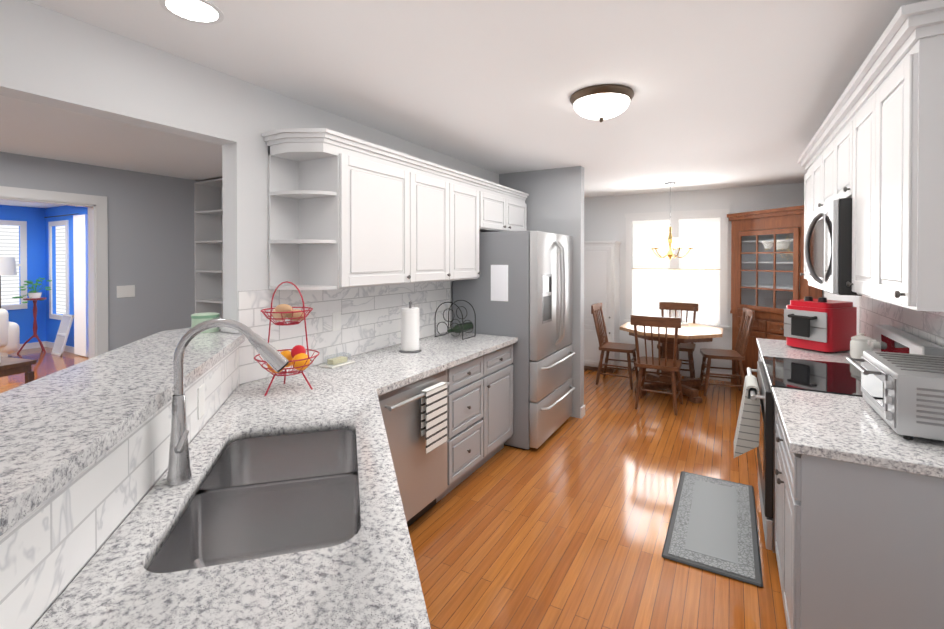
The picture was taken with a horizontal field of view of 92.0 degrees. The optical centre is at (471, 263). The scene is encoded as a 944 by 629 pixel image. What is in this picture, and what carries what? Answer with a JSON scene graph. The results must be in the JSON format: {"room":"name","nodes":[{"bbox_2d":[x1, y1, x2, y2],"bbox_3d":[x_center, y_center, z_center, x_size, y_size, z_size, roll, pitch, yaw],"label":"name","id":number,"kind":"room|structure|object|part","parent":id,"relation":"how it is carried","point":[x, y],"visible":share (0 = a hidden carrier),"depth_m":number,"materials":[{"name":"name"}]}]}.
{"room":"kitchen","nodes":[
{"label":"kitchen","id":0,"kind":"room"},
{"bbox_2d":[0,205,45,343],"bbox_3d":[-8.769,0.268,6.041,0.120,2.450,4.970,0,1,30],"label":"wall","id":1,"kind":"structure","parent":0,"point":[34,218],"depth_m":7.91,"materials":[{"name":"blue paint"}]},
{"bbox_2d":[45,205,87,346],"bbox_3d":[-5.306,0.261,6.861,5.090,2.450,0.120,0,1,30],"label":"wall","id":2,"kind":"structure","parent":0,"point":[52,326],"depth_m":7.86,"materials":[{"name":"blue paint"}]},
{"bbox_2d":[0,220,88,356],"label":"window","id":3,"kind":"structure","parent":2,"relation":"in","point":[9,240],"depth_m":7.78,"materials":[{"name":"white"}]},
{"bbox_2d":[44,213,88,356],"bbox_3d":[-6.708,0.331,7.521,1.600,2.258,0.050,0,1,30],"label":"curtain","id":4,"kind":"object","parent":2,"relation":"hanging from","point":[80,240],"visible":0.96,"depth_m":7.21,"materials":[{"name":"white fabric"}]},
{"bbox_2d":[0,152,199,351],"bbox_3d":[-4.239,0.290,3.466,0.120,2.450,4.970,0,1,30],"label":"wall","id":5,"kind":"structure","parent":0,"point":[150,218],"depth_m":4.72,"materials":[{"name":"grey paint"}]},
{"bbox_2d":[0,186,107,358],"bbox_3d":[-3.964,0.431,3.937,0.145,2.160,2.940,0,1,30],"label":"door frame","id":6,"kind":"structure","parent":5,"relation":"attached to","point":[97,275],"depth_m":4.41,"materials":[{"name":"white wood"}]},
{"bbox_2d":[117,285,134,297],"bbox_3d":[-3.510,0.286,4.622,0.006,0.120,0.160,0,1,30],"label":"electrical outlet cover","id":7,"kind":"object","parent":5,"relation":"attached to","point":[126,291],"depth_m":4.62,"materials":[{"name":"white plastic"}]},
{"bbox_2d":[0,0,236,144],"bbox_3d":[-1.961,-0.754,1.011,0.120,0.320,2.970,0,1,30],"label":"header beam","id":8,"kind":"structure","parent":0,"point":[51,58],"depth_m":1.80,"materials":[{"name":"white paint"}]},
{"bbox_2d":[0,346,238,628],"bbox_3d":[-0.844,0.972,0.874,0.128,1.130,3.100,0,1,-15],"label":"tile backsplash","id":9,"kind":"structure","parent":0,"point":[51,546],"depth_m":0.94,"materials":[{"name":"white tile"}]},
{"bbox_2d":[0,328,244,535],"bbox_3d":[-0.999,0.384,0.947,0.430,0.040,3.332,0,1,-15],"label":"bar","id":10,"kind":"object","parent":9,"relation":"on","point":[60,429],"visible":0.85,"depth_m":1.15,"materials":[{"name":"stone"}]},
{"bbox_2d":[191,312,219,332],"bbox_3d":[-1.379,0.305,2.357,0.129,0.094,0.129,0,1,30],"label":"bowl","id":11,"kind":"object","parent":10,"relation":"on","point":[197,318],"visible":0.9,"depth_m":2.31,"materials":[{"name":"green ceramic"}]},
{"bbox_2d":[198,383,204,419],"bbox_3d":[-0.997,0.508,1.679,0.005,0.115,0.070,0,1,-15],"label":"electrical outlet cover","id":12,"kind":"object","parent":9,"relation":"attached to","point":[201,390],"depth_m":1.67,"materials":[{"name":"white plastic"}]},
{"bbox_2d":[221,78,498,384],"bbox_3d":[0.064,0.280,4.581,0.136,2.450,5.238,0,1,30],"label":"wall","id":13,"kind":"structure","parent":0,"point":[370,318],"depth_m":2.51,"materials":[{"name":"white paint"}]},
{"bbox_2d":[332,312,340,330],"bbox_3d":[-0.844,0.363,2.842,0.006,0.115,0.070,0,1,30],"label":"electrical outlet cover","id":14,"kind":"object","parent":13,"relation":"attached to","point":[336,317],"depth_m":2.84,"materials":[{"name":"white plastic"}]},
{"bbox_2d":[294,140,417,289],"bbox_3d":[-0.681,-0.256,2.791,0.341,0.783,0.661,0,1,30],"label":"upper cabinet","id":15,"kind":"object","parent":13,"relation":"attached to","point":[346,211],"depth_m":2.56,"materials":[{"name":"white wood"}]},
{"bbox_2d":[418,164,457,282],"bbox_3d":[-0.430,-0.259,3.234,0.341,0.783,0.590,0,1,30],"label":"upper cabinet","id":16,"kind":"object","parent":13,"relation":"attached to","point":[437,189],"depth_m":3.22,"materials":[{"name":"white wood"}]},
{"bbox_2d":[458,176,481,279],"bbox_3d":[-0.212,-0.263,3.616,0.341,0.783,0.521,0,1,30],"label":"upper cabinet","id":17,"kind":"object","parent":13,"relation":"attached to","point":[469,191],"depth_m":3.61,"materials":[{"name":"white wood"}]},
{"bbox_2d":[482,184,526,231],"bbox_3d":[0.164,-0.476,4.275,0.341,0.368,1.000,0,1,30],"label":"upper cabinet","id":18,"kind":"object","parent":13,"relation":"attached to","point":[502,210],"depth_m":4.14,"materials":[{"name":"white wood"}]},
{"bbox_2d":[0,347,786,628],"bbox_3d":[-2.976,1.555,4.616,11.610,0.100,8.440,0,1,30],"label":"floor","id":19,"kind":"structure","parent":0,"point":[565,525],"depth_m":2.62,"materials":[{"name":"brown wood"}]},
{"bbox_2d":[0,257,16,357],"bbox_3d":[-7.353,0.694,7.098,0.380,1.580,0.380,0,1,30],"label":"floor lamp","id":20,"kind":"object","parent":19,"relation":"on","point":[7,265],"visible":0.67,"depth_m":7.06,"materials":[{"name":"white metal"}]},
{"bbox_2d":[0,309,19,356],"bbox_3d":[-7.193,1.028,5.694,0.970,0.815,2.080,0,1,18],"label":"sofa","id":21,"kind":"object","parent":19,"relation":"on","point":[9,337],"visible":0.94,"depth_m":6.39,"materials":[{"name":"beige fabric"}]},
{"bbox_2d":[0,354,36,383],"bbox_3d":[-4.743,1.192,4.410,0.660,0.630,0.520,0,1,18],"label":"side table","id":22,"kind":"object","parent":19,"relation":"on","point":[9,366],"visible":0.79,"depth_m":4.47,"materials":[{"name":"brown wood"}]},
{"bbox_2d":[12,278,51,353],"bbox_3d":[-7.310,0.858,7.599,0.495,1.256,0.514,0,1,30],"label":"plant stand","id":23,"kind":"object","parent":19,"relation":"on","point":[34,296],"visible":1,"depth_m":7.58,"materials":[{"name":"red wood"}]},
{"bbox_2d":[51,314,73,355],"bbox_3d":[-6.673,1.161,7.428,0.360,0.646,0.183,0,1,30],"label":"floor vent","id":24,"kind":"object","parent":19,"relation":"on","point":[62,334],"visible":1,"depth_m":7.42,"materials":[{"name":"white"}]},
{"bbox_2d":[194,178,222,328],"bbox_3d":[-2.688,0.288,5.118,0.936,2.425,0.316,0,1,30],"label":"shelf","id":25,"kind":"object","parent":19,"relation":"on","point":[208,231],"visible":0.25,"depth_m":5.31,"materials":[{"name":"white wood"}]},
{"bbox_2d":[378,369,449,526],"bbox_3d":[-0.549,1.081,2.671,0.649,0.871,0.680,0,1,30],"label":"dishwasher","id":26,"kind":"object","parent":19,"relation":"on","point":[421,475],"visible":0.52,"depth_m":2.52,"materials":[{"name":"silver metal"}]},
{"bbox_2d":[421,382,446,453],"bbox_3d":[-0.216,0.880,2.621,0.038,0.344,0.210,0,1,30],"label":"towel","id":27,"kind":"object","parent":26,"relation":"hanging from","point":[434,414],"visible":0.91,"depth_m":2.59,"materials":[{"name":"white fabric"}]},
{"bbox_2d":[436,344,512,502],"bbox_3d":[-0.157,1.076,3.413,0.633,0.878,0.989,0,1,30],"label":"base cabinet","id":28,"kind":"object","parent":19,"relation":"on","point":[479,411],"visible":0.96,"depth_m":3.18,"materials":[{"name":"grey wood"}]},
{"bbox_2d":[453,231,574,449],"bbox_3d":[0.432,0.621,4.195,0.864,1.775,0.930,0,1,30],"label":"refrigerator","id":29,"kind":"object","parent":19,"relation":"on","point":[520,287],"visible":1,"depth_m":3.77,"materials":[{"name":"grey metal"}]},
{"bbox_2d":[584,241,620,372],"bbox_3d":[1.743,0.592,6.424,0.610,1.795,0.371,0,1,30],"label":"door","id":30,"kind":"structure","parent":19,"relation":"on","point":[602,272],"depth_m":6.26,"materials":[{"name":"white painted wood"}]},
{"bbox_2d":[591,303,637,389],"bbox_3d":[1.781,1.010,5.703,0.524,0.977,0.470,0,1,30],"label":"chair","id":31,"kind":"object","parent":19,"relation":"on","point":[606,345],"visible":1,"depth_m":5.63,"materials":[{"name":"brown wood"}]},
{"bbox_2d":[631,315,682,415],"bbox_3d":[1.940,1.018,4.751,0.470,0.977,0.524,0,1,30],"label":"chair","id":32,"kind":"object","parent":19,"relation":"on","point":[673,365],"visible":1,"depth_m":4.62,"materials":[{"name":"brown wood"}]},
{"bbox_2d":[620,322,722,403],"bbox_3d":[2.314,1.123,5.309,1.062,0.752,1.062,0,1,30],"label":"dining table","id":33,"kind":"object","parent":19,"relation":"on","point":[692,333],"visible":0.73,"depth_m":5.16,"materials":[{"name":"brown wood"}]},
{"bbox_2d":[681,320,687,325],"bbox_3d":[2.506,0.717,5.542,0.220,0.055,0.150,0,1,22],"label":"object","id":34,"kind":"object","parent":33,"relation":"on","point":[684,323],"visible":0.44,"depth_m":5.51,"materials":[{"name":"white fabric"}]},
{"bbox_2d":[656,302,698,387],"bbox_3d":[2.607,1.009,5.802,0.470,0.977,0.524,0,1,30],"label":"chair","id":35,"kind":"object","parent":19,"relation":"on","point":[689,348],"visible":0.52,"depth_m":5.87,"materials":[{"name":"brown wood"}]},
{"bbox_2d":[661,471,762,586],"bbox_3d":[1.441,1.512,2.720,0.445,0.018,1.090,0,1,30],"label":"kitchen mat","id":36,"kind":"object","parent":19,"relation":"on","point":[712,526],"visible":1,"depth_m":2.58,"materials":[{"name":"grey"}]},
{"bbox_2d":[700,308,754,395],"bbox_3d":[2.936,1.013,5.252,0.524,0.977,0.470,0,1,20],"label":"chair","id":37,"kind":"object","parent":19,"relation":"on","point":[738,352],"visible":0.85,"depth_m":5.16,"materials":[{"name":"brown wood"}]},
{"bbox_2d":[727,205,821,384],"bbox_3d":[3.390,0.448,5.195,0.862,2.105,0.862,0,1,30],"label":"hutch","id":38,"kind":"object","parent":19,"relation":"on","point":[769,282],"visible":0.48,"depth_m":5.38,"materials":[{"name":"brown wood"}]},
{"bbox_2d":[756,338,860,364],"bbox_3d":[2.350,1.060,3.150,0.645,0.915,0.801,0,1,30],"label":"countertop","id":39,"kind":"structure","parent":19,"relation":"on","point":[774,348],"depth_m":3.05,"materials":[{"name":"grey stone"}]},
{"bbox_2d":[784,296,856,352],"bbox_3d":[2.432,0.419,3.205,0.406,0.365,0.300,0,1,-22],"label":"air fryer","id":40,"kind":"object","parent":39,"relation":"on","point":[822,324],"visible":1,"depth_m":3.09,"materials":[{"name":"red plastic"}]},
{"bbox_2d":[850,333,872,358],"bbox_3d":[2.472,0.523,2.890,0.116,0.162,0.116,0,1,30],"label":"canister","id":41,"kind":"object","parent":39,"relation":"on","point":[858,345],"visible":0.67,"depth_m":2.86,"materials":[{"name":"white ceramic"}]},
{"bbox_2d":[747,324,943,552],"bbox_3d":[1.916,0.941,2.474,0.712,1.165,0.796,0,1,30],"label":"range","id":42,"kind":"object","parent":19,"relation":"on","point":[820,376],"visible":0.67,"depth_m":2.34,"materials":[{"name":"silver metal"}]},
{"bbox_2d":[734,375,759,457],"bbox_3d":[1.531,0.850,2.545,0.119,0.405,0.260,0,1,30],"label":"towel","id":43,"kind":"object","parent":42,"relation":"hanging from","point":[747,434],"visible":1,"depth_m":2.43,"materials":[{"name":"white fabric"}]},
{"bbox_2d":[772,387,943,628],"bbox_3d":[1.560,1.072,1.761,0.645,0.915,0.791,0,1,30],"label":"base cabinet","id":44,"kind":"object","parent":19,"relation":"on","point":[859,512],"visible":1,"depth_m":1.51,"materials":[{"name":"painted wood"},{"name":"nickel"}]},
{"bbox_2d":[846,350,943,440],"bbox_3d":[1.694,0.496,1.733,0.359,0.235,0.482,0,1,30],"label":"toaster oven","id":45,"kind":"object","parent":44,"relation":"on","point":[903,394],"visible":1,"depth_m":1.59,"materials":[{"name":"silver metal"}]},
{"bbox_3d":[-0.434,1.099,0.797,2.362,0.878,2.362,0,1,30],"label":"base cabinet","id":46,"kind":"object","parent":19,"relation":"on","visible":0},
{"bbox_2d":[32,332,517,628],"bbox_3d":[-0.081,0.633,1.582,2.588,0.035,4.090,0,1,30],"label":"countertop","id":47,"kind":"structure","parent":46,"relation":"on","point":[366,576],"depth_m":0.97,"materials":[{"name":"stone"}]},
{"bbox_2d":[166,319,288,485],"bbox_3d":[-0.707,0.389,1.327,0.245,0.457,0.245,0,1,30],"label":"faucet","id":48,"kind":"object","parent":47,"relation":"on","point":[179,471],"visible":1,"depth_m":1.28,"materials":[{"name":"silver metal"}]},
{"bbox_2d":[147,429,360,572],"bbox_3d":[-0.567,0.754,1.348,0.475,0.200,0.840,0,1,-15],"label":"sink","id":49,"kind":"object","parent":47,"relation":"in","point":[261,497],"visible":0.65,"depth_m":1.36,"materials":[{"name":"silver metal"}]},
{"bbox_2d":[254,281,319,395],"bbox_3d":[-0.892,0.349,2.202,0.302,0.525,0.297,0,1,30],"label":"fruit basket","id":50,"kind":"object","parent":47,"relation":"on","point":[297,357],"visible":0.9,"depth_m":2.17,"materials":[{"name":"red metal"}]},
{"bbox_2d":[319,353,354,368],"bbox_3d":[-0.802,0.574,2.716,0.110,0.062,0.190,0,1,30],"label":"butter dish","id":51,"kind":"object","parent":47,"relation":"on","point":[335,362],"visible":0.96,"depth_m":2.68,"materials":[{"name":"white ceramic"}]},
{"bbox_2d":[399,301,420,352],"bbox_3d":[-0.422,0.431,3.120,0.150,0.342,0.150,0,1,30],"label":"paper towel","id":52,"kind":"object","parent":47,"relation":"on","point":[409,329],"visible":1,"depth_m":3.07,"materials":[{"name":"white paper"}]},
{"bbox_2d":[435,300,475,339],"bbox_3d":[-0.151,0.450,3.679,0.268,0.294,0.320,0,1,30],"label":"wine rack","id":53,"kind":"object","parent":47,"relation":"on","point":[462,327],"visible":1,"depth_m":3.67,"materials":[{"name":"black metal"}]},
{"bbox_2d":[0,0,926,207],"bbox_3d":[-2.976,-0.995,4.595,11.610,0.100,8.440,0,1,30],"label":"ceiling","id":54,"kind":"structure","parent":0,"point":[736,93],"depth_m":2.26,"materials":[{"name":"white paint"}]},
{"bbox_2d":[159,0,223,23],"bbox_3d":[-1.011,-0.917,1.649,0.200,0.004,0.200,0,1,30],"label":"recessed light","id":55,"kind":"object","parent":54,"relation":"in","point":[204,11],"visible":1,"depth_m":1.65,"materials":[{"name":"white glass"}]},
{"bbox_2d":[570,84,633,121],"bbox_3d":[0.715,-0.853,2.520,0.344,0.146,0.344,0,1,30],"label":"flush ceiling light","id":56,"kind":"object","parent":54,"relation":"attached to","point":[600,103],"visible":1,"depth_m":2.42,"materials":[{"name":"white glass"}]},
{"bbox_2d":[646,182,697,259],"bbox_3d":[2.358,-0.494,5.405,0.582,0.914,0.568,0,1,30],"label":"chandelier","id":57,"kind":"object","parent":54,"relation":"hanging from","point":[674,243],"visible":1,"depth_m":5.34,"materials":[{"name":"gold metal"}]},
{"bbox_2d":[499,166,583,417],"bbox_3d":[0.701,0.279,4.689,0.880,2.450,0.120,0,1,30],"label":"wall","id":58,"kind":"structure","parent":0,"point":[554,201],"depth_m":4.49,"materials":[{"name":"grey paint"}]},
{"bbox_2d":[584,183,803,374],"bbox_3d":[2.679,0.267,6.176,3.090,2.450,0.120,0,1,30],"label":"wall","id":59,"kind":"structure","parent":0,"point":[604,218],"depth_m":6.05,"materials":[{"name":"white paint"}]},
{"bbox_2d":[580,209,730,417],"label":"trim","id":60,"kind":"structure","parent":59,"relation":"in","point":[676,216],"depth_m":5.99,"materials":[{"name":"white wood"}]},
{"bbox_2d":[632,268,719,324],"bbox_3d":[2.691,0.431,6.067,1.080,0.714,0.012,0,1,30],"label":"lace curtain","id":61,"kind":"object","parent":60,"relation":"hanging from","point":[652,289],"visible":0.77,"depth_m":6.04,"materials":[{"name":"white fabric"}]},
{"bbox_2d":[633,218,719,268],"bbox_3d":[2.709,-0.236,6.093,1.070,0.697,0.037,0,1,30],"label":"window blind","id":62,"kind":"object","parent":60,"relation":"attached to","point":[704,253],"visible":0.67,"depth_m":6.03,"materials":[{"name":"white"}]},
{"bbox_3d":[2.735,0.102,6.142,1.080,1.380,0.060,0,1,30],"label":"dining window sash","id":63,"kind":"part","parent":60,"relation":"part of","materials":[{"name":"white"}]},
{"bbox_2d":[822,290,943,347],"bbox_3d":[2.044,0.304,1.820,0.128,2.450,8.320,0,1,30],"label":"wall","id":64,"kind":"structure","parent":0,"point":[924,325],"depth_m":2.61,"materials":[{"name":"white tile"}]},
{"bbox_2d":[802,156,809,278],"bbox_3d":[2.569,-0.303,3.200,0.336,0.870,0.453,0,1,30],"label":"upper cabinet","id":65,"kind":"object","parent":64,"relation":"attached to","point":[805,163],"depth_m":3.42,"materials":[{"name":"white wood"}]},
{"bbox_2d":[806,144,817,280],"bbox_3d":[2.402,-0.300,2.905,0.336,0.870,0.453,0,1,30],"label":"upper cabinet","id":66,"kind":"object","parent":64,"relation":"attached to","point":[812,176],"depth_m":3.14,"materials":[{"name":"white wood"}]},
{"bbox_2d":[818,128,829,208],"bbox_3d":[2.180,-0.521,2.513,0.336,0.423,0.445,0,1,30],"label":"upper cabinet","id":67,"kind":"object","parent":64,"relation":"attached to","point":[824,144],"depth_m":2.74,"materials":[{"name":"white wood"}]},
{"bbox_2d":[830,108,845,201],"bbox_3d":[2.006,-0.518,2.208,0.336,0.423,0.445,0,1,30],"label":"upper cabinet","id":68,"kind":"object","parent":64,"relation":"attached to","point":[837,130],"depth_m":2.38,"materials":[{"name":"white wood"}]},
{"bbox_2d":[805,198,861,295],"bbox_3d":[2.035,-0.079,2.398,0.473,0.450,0.792,0,1,30],"label":"microwave","id":69,"kind":"object","parent":68,"relation":"attached to","point":[828,248],"visible":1,"depth_m":2.16,"materials":[{"name":"silver plastic"}]},
{"bbox_2d":[846,80,865,296],"bbox_3d":[1.786,-0.291,1.822,0.336,0.870,0.448,0,1,30],"label":"upper cabinet","id":70,"kind":"object","parent":64,"relation":"attached to","point":[856,110],"depth_m":2.01,"materials":[{"name":"white wood"}]},
{"bbox_2d":[866,16,943,311],"bbox_3d":[1.621,-0.289,1.532,0.336,0.870,0.448,0,1,30],"label":"upper cabinet","id":71,"kind":"object","parent":64,"relation":"attached to","point":[874,150],"depth_m":1.44,"materials":[{"name":"white wood"}]},
{"label":"outside","id":72,"kind":"structure","parent":0,"visible":0},
{"bbox_2d":[636,268,692,268],"bbox_3d":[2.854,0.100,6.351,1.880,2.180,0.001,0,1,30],"label":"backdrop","id":73,"kind":"structure","parent":72,"point":[661,268],"depth_m":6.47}
]}

